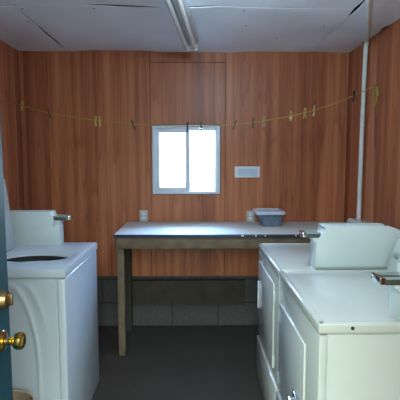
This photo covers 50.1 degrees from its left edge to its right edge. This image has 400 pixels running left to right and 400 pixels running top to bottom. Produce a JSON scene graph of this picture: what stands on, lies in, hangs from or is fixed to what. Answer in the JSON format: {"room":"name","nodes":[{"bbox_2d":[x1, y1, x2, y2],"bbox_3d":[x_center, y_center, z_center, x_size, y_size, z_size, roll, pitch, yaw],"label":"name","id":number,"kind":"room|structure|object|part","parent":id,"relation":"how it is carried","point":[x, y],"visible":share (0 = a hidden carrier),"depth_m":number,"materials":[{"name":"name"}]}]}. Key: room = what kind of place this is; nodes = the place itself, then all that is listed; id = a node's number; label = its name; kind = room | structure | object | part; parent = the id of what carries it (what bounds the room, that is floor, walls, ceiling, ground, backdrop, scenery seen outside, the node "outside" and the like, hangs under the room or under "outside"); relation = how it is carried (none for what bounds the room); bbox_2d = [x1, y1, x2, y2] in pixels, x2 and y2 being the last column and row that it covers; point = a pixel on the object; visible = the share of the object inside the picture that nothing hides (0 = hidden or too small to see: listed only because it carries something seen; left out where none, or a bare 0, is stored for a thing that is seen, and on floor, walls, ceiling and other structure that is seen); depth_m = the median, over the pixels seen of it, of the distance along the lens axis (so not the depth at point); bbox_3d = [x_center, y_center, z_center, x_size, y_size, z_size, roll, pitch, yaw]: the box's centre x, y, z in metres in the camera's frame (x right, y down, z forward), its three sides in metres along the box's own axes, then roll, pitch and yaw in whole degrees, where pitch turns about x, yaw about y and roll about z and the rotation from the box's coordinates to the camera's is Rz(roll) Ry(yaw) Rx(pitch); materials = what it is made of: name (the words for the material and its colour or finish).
{"room":"laundry","nodes":[
{"label":"laundry","id":0,"kind":"room"},
{"bbox_2d":[0,40,23,209],"bbox_3d":[-1.559,0.040,1.987,0.140,2.488,3.362,0,6,-1],"label":"wall","id":1,"kind":"structure","parent":0,"point":[10,115],"depth_m":3.41,"materials":[{"name":"wood"}]},
{"bbox_2d":[91,325,263,399],"bbox_3d":[-0.111,1.332,2.174,2.957,0.120,3.455,0,6,-1],"label":"floor","id":2,"kind":"structure","parent":0,"point":[159,362],"depth_m":3.06,"materials":[{"name":"concrete"}]},
{"bbox_2d":[13,390,34,399],"bbox_3d":[-0.888,1.109,1.951,0.267,0.366,0.267,0,6,-1],"label":"waste bin","id":3,"kind":"object","parent":2,"relation":"on","point":[17,394],"visible":0.72,"depth_m":2.05,"materials":[{"name":"beige plastic"}]},
{"bbox_2d":[3,179,98,399],"bbox_3d":[-0.986,0.567,2.406,0.670,1.358,0.676,0,6,-1],"label":"washing machine","id":4,"kind":"object","parent":2,"relation":"on","point":[52,281],"visible":0.77,"depth_m":2.14,"materials":[{"name":"white metal"}]},
{"bbox_3d":[-1.120,0.098,2.310,0.065,0.405,0.407,0,6,-1],"label":"lid","id":5,"kind":"part","parent":4,"relation":"part of","materials":[{"name":"white metal"}]},
{"bbox_3d":[-1.003,0.817,2.097,0.618,0.879,0.014,0,6,-1],"label":"panel","id":6,"kind":"part","parent":4,"relation":"part of","materials":[{"name":"white metal"}]},
{"bbox_3d":[-0.986,0.322,2.384,0.670,0.044,0.673,0,6,-1],"label":"panel","id":7,"kind":"part","parent":4,"relation":"part of","materials":[{"name":"white metal"}]},
{"bbox_3d":[-0.810,0.107,2.651,0.020,0.026,0.080,0,6,-1],"label":"slide handle","id":8,"kind":"part","parent":4,"relation":"part of","materials":[{"name":"silver metal"}]},
{"bbox_3d":[-0.675,0.785,2.432,0.040,0.879,0.671,0,6,-1],"label":"panel","id":9,"kind":"part","parent":4,"relation":"part of","materials":[{"name":"white metal"}]},
{"bbox_2d":[113,222,345,355],"bbox_3d":[0.307,0.682,3.430,1.885,0.933,0.624,0,6,-1],"label":"worktable","id":10,"kind":"object","parent":2,"relation":"on","point":[132,235],"visible":0.64,"depth_m":3.15,"materials":[{"name":"white laminate"}]},
{"bbox_3d":[-0.585,0.758,3.210,0.050,0.824,0.070,0,6,-1],"label":"leg","id":11,"kind":"part","parent":10,"relation":"part of","materials":[{"name":"brown wood"}]},
{"bbox_3d":[-0.614,0.714,3.669,0.050,0.824,0.070,0,6,-1],"label":"leg","id":12,"kind":"part","parent":10,"relation":"part of","materials":[{"name":"brown wood"}]},
{"bbox_2d":[253,208,285,214],"bbox_3d":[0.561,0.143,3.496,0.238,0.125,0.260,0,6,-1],"label":"lid","id":13,"kind":"object","parent":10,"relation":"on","point":[258,211],"visible":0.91,"depth_m":3.38,"materials":[{"name":"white plastic"}]},
{"bbox_2d":[258,215,282,225],"bbox_3d":[0.574,0.152,3.497,0.175,0.097,0.194,0,6,-1],"label":"storage container","id":14,"kind":"object","parent":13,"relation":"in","point":[265,220],"visible":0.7,"depth_m":3.41,"materials":[{"name":"grey plastic"}]},
{"bbox_2d":[256,218,399,399],"bbox_3d":[0.722,0.665,2.514,0.681,1.143,0.679,0,6,-1],"label":"dryer","id":15,"kind":"object","parent":2,"relation":"on","point":[358,243],"visible":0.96,"depth_m":2.20,"materials":[{"name":"white metal"}]},
{"bbox_3d":[0.382,0.618,2.803,0.007,0.180,0.020,0,6,-1],"label":"door handle","id":16,"kind":"part","parent":15,"relation":"part of","materials":[{"name":"silver metal"}]},
{"bbox_3d":[0.391,0.654,2.554,0.010,0.467,0.533,0,6,-1],"label":"dryer door","id":17,"kind":"part","parent":15,"relation":"part of","materials":[{"name":"white metal"}]},
{"bbox_3d":[0.402,1.072,2.550,0.036,0.266,0.673,0,6,-1],"label":"panel","id":18,"kind":"part","parent":15,"relation":"part of","materials":[{"name":"white metal"}]},
{"bbox_3d":[0.407,0.648,2.509,0.026,0.577,0.675,0,6,-1],"label":"panel","id":19,"kind":"part","parent":15,"relation":"part of","materials":[{"name":"white metal"}]},
{"bbox_3d":[0.725,0.336,2.482,0.670,0.040,0.679,0,6,-1],"label":"panel","id":20,"kind":"part","parent":15,"relation":"part of","materials":[{"name":"white metal"}]},
{"bbox_3d":[0.525,0.172,2.186,0.020,0.026,0.080,0,6,-1],"label":"slide handle","id":21,"kind":"part","parent":15,"relation":"part of","materials":[{"name":"silver metal"}]},
{"bbox_2d":[276,237,399,399],"bbox_3d":[0.716,0.752,1.825,0.708,1.100,0.689,0,6,-1],"label":"dryer","id":22,"kind":"object","parent":2,"relation":"on","point":[339,330],"visible":1,"depth_m":1.53,"materials":[{"name":"white metal"}]},
{"bbox_3d":[0.410,1.138,1.859,0.036,0.266,0.682,0,6,-1],"label":"panel","id":23,"kind":"part","parent":22,"relation":"part of","materials":[{"name":"white metal"}]},
{"bbox_3d":[0.398,0.742,1.889,0.010,0.428,0.483,0,6,-1],"label":"dryer door","id":24,"kind":"part","parent":22,"relation":"part of","materials":[{"name":"white metal"}]},
{"bbox_3d":[0.377,0.824,1.734,0.028,0.065,0.100,0,6,-1],"label":"door handle","id":25,"kind":"part","parent":22,"relation":"part of","materials":[{"name":"silver metal"}]},
{"bbox_3d":[0.415,0.715,1.819,0.026,0.577,0.684,0,6,-1],"label":"panel","id":26,"kind":"part","parent":22,"relation":"part of","materials":[{"name":"white metal"}]},
{"bbox_3d":[0.733,0.402,1.792,0.670,0.040,0.688,0,6,-1],"label":"panel","id":27,"kind":"part","parent":22,"relation":"part of","materials":[{"name":"white metal"}]},
{"bbox_3d":[0.752,0.885,1.499,0.635,0.859,0.008,0,6,-1],"label":"panel","id":28,"kind":"part","parent":22,"relation":"part of","materials":[{"name":"white metal"}]},
{"bbox_3d":[0.625,0.275,1.499,0.020,0.026,0.080,0,6,-1],"label":"slide handle","id":29,"kind":"part","parent":22,"relation":"part of","materials":[{"name":"silver metal"}]},
{"bbox_2d":[18,43,349,325],"bbox_3d":[-0.130,-0.129,3.736,2.957,2.488,0.146,0,6,-1],"label":"wall","id":30,"kind":"structure","parent":0,"point":[101,176],"depth_m":3.63,"materials":[{"name":"wood"}]},
{"bbox_2d":[139,210,147,221],"bbox_3d":[-0.485,0.137,3.679,0.072,0.100,0.012,0,6,-1],"label":"wall outlet","id":31,"kind":"object","parent":30,"relation":"attached to","point":[143,214],"visible":1,"depth_m":3.68,"materials":[{"name":"white plastic"}]},
{"bbox_2d":[152,125,219,193],"bbox_3d":[-0.118,-0.347,3.692,0.578,0.586,0.112,0,6,-1],"label":"window","id":32,"kind":"structure","parent":30,"relation":"in","point":[156,130],"depth_m":3.65,"materials":[{"name":"white plastic"}]},
{"bbox_3d":[-0.234,-0.343,3.666,0.296,0.538,0.030,0,6,-1],"label":"sash","id":33,"kind":"part","parent":32,"relation":"part of","materials":[{"name":"glass"}]},
{"bbox_3d":[0.014,-0.347,3.705,0.259,0.538,0.028,0,6,-1],"label":"sash","id":34,"kind":"part","parent":32,"relation":"part of","materials":[{"name":"glass"}]},
{"bbox_2d":[132,279,244,304],"bbox_3d":[-0.099,0.806,3.743,0.978,0.214,0.037,0,6,-1],"label":"plank","id":35,"kind":"object","parent":30,"relation":"attached to","point":[223,291],"visible":1,"depth_m":3.72,"materials":[{"name":"brown wood"}]},
{"bbox_2d":[235,166,259,177],"bbox_3d":[0.403,-0.239,3.652,0.215,0.094,0.012,0,6,-1],"label":"plate","id":36,"kind":"object","parent":30,"relation":"attached to","point":[240,171],"visible":1,"depth_m":3.65,"materials":[{"name":"white plastic"}]},
{"bbox_3d":[0.406,-0.238,3.648,0.161,0.061,0.002,0,6,-1],"label":"panel","id":37,"kind":"part","parent":36,"relation":"part of","materials":[{"name":"white plastic"}]},
{"bbox_2d":[246,211,254,221],"bbox_3d":[0.438,0.141,3.690,0.072,0.100,0.012,0,6,-1],"label":"wall outlet","id":38,"kind":"object","parent":30,"relation":"attached to","point":[250,214],"visible":0.93,"depth_m":3.69,"materials":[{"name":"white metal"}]},
{"bbox_2d":[0,0,399,52],"bbox_3d":[-0.111,-1.148,1.955,3.037,0.157,3.495,0,6,-1],"label":"ceiling","id":39,"kind":"structure","parent":0,"point":[222,29],"depth_m":2.85,"materials":[{"name":"white paint"}]},
{"bbox_2d":[164,0,198,50],"bbox_3d":[-0.113,-1.101,2.603,0.115,0.078,1.230,0,6,4],"label":"fluorescent light","id":40,"kind":"object","parent":39,"relation":"attached to","point":[179,10],"visible":1,"depth_m":2.61,"materials":[{"name":"metal"}]},
{"bbox_2d":[344,19,399,229],"bbox_3d":[1.338,0.037,2.019,0.140,2.488,3.362,0,6,-1],"label":"wall","id":41,"kind":"structure","parent":0,"point":[381,159],"depth_m":3.04,"materials":[{"name":"wood"}]},
{"bbox_2d":[0,85,378,143],"bbox_3d":[-0.121,-0.607,3.150,2.762,0.444,0.084,0,6,5],"label":"clothesline","id":42,"kind":"object","parent":41,"relation":"attached to","point":[375,86],"visible":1,"depth_m":3.12,"materials":[{"name":"yellow fabric"}]},
{"bbox_2d":[357,0,372,217],"bbox_3d":[0.943,-0.401,2.416,0.065,1.416,1.776,2,6,19],"label":"conduit pipe","id":43,"kind":"object","parent":41,"relation":"attached to","point":[369,5],"visible":0.91,"depth_m":3.18,"materials":[{"name":"white metal"}]},
{"bbox_3d":[-0.093,0.192,0.409,3.037,2.488,0.120,0,6,-1],"label":"wall","id":44,"kind":"structure","parent":0,"visible":0},
{"bbox_2d":[0,116,25,399],"bbox_3d":[-0.597,0.365,0.938,0.114,2.018,0.892,0,6,-1],"label":"door","id":45,"kind":"structure","parent":44,"relation":"in","point":[18,341],"depth_m":1.33,"materials":[{"name":"teal paint"}]},
{"bbox_3d":[-0.579,0.437,1.324,0.072,0.066,0.066,0,6,-1],"label":"knob","id":46,"kind":"part","parent":45,"relation":"part of","materials":[{"name":"gold metal"}]},
{"label":"outside","id":47,"kind":"structure","parent":0,"visible":0},
{"bbox_2d":[160,182,214,188],"bbox_3d":[0.000,1.831,0.176,60.000,0.470,60.000,0,6,-1],"label":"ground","id":48,"kind":"structure","parent":47,"point":[193,185],"depth_m":26.84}
]}

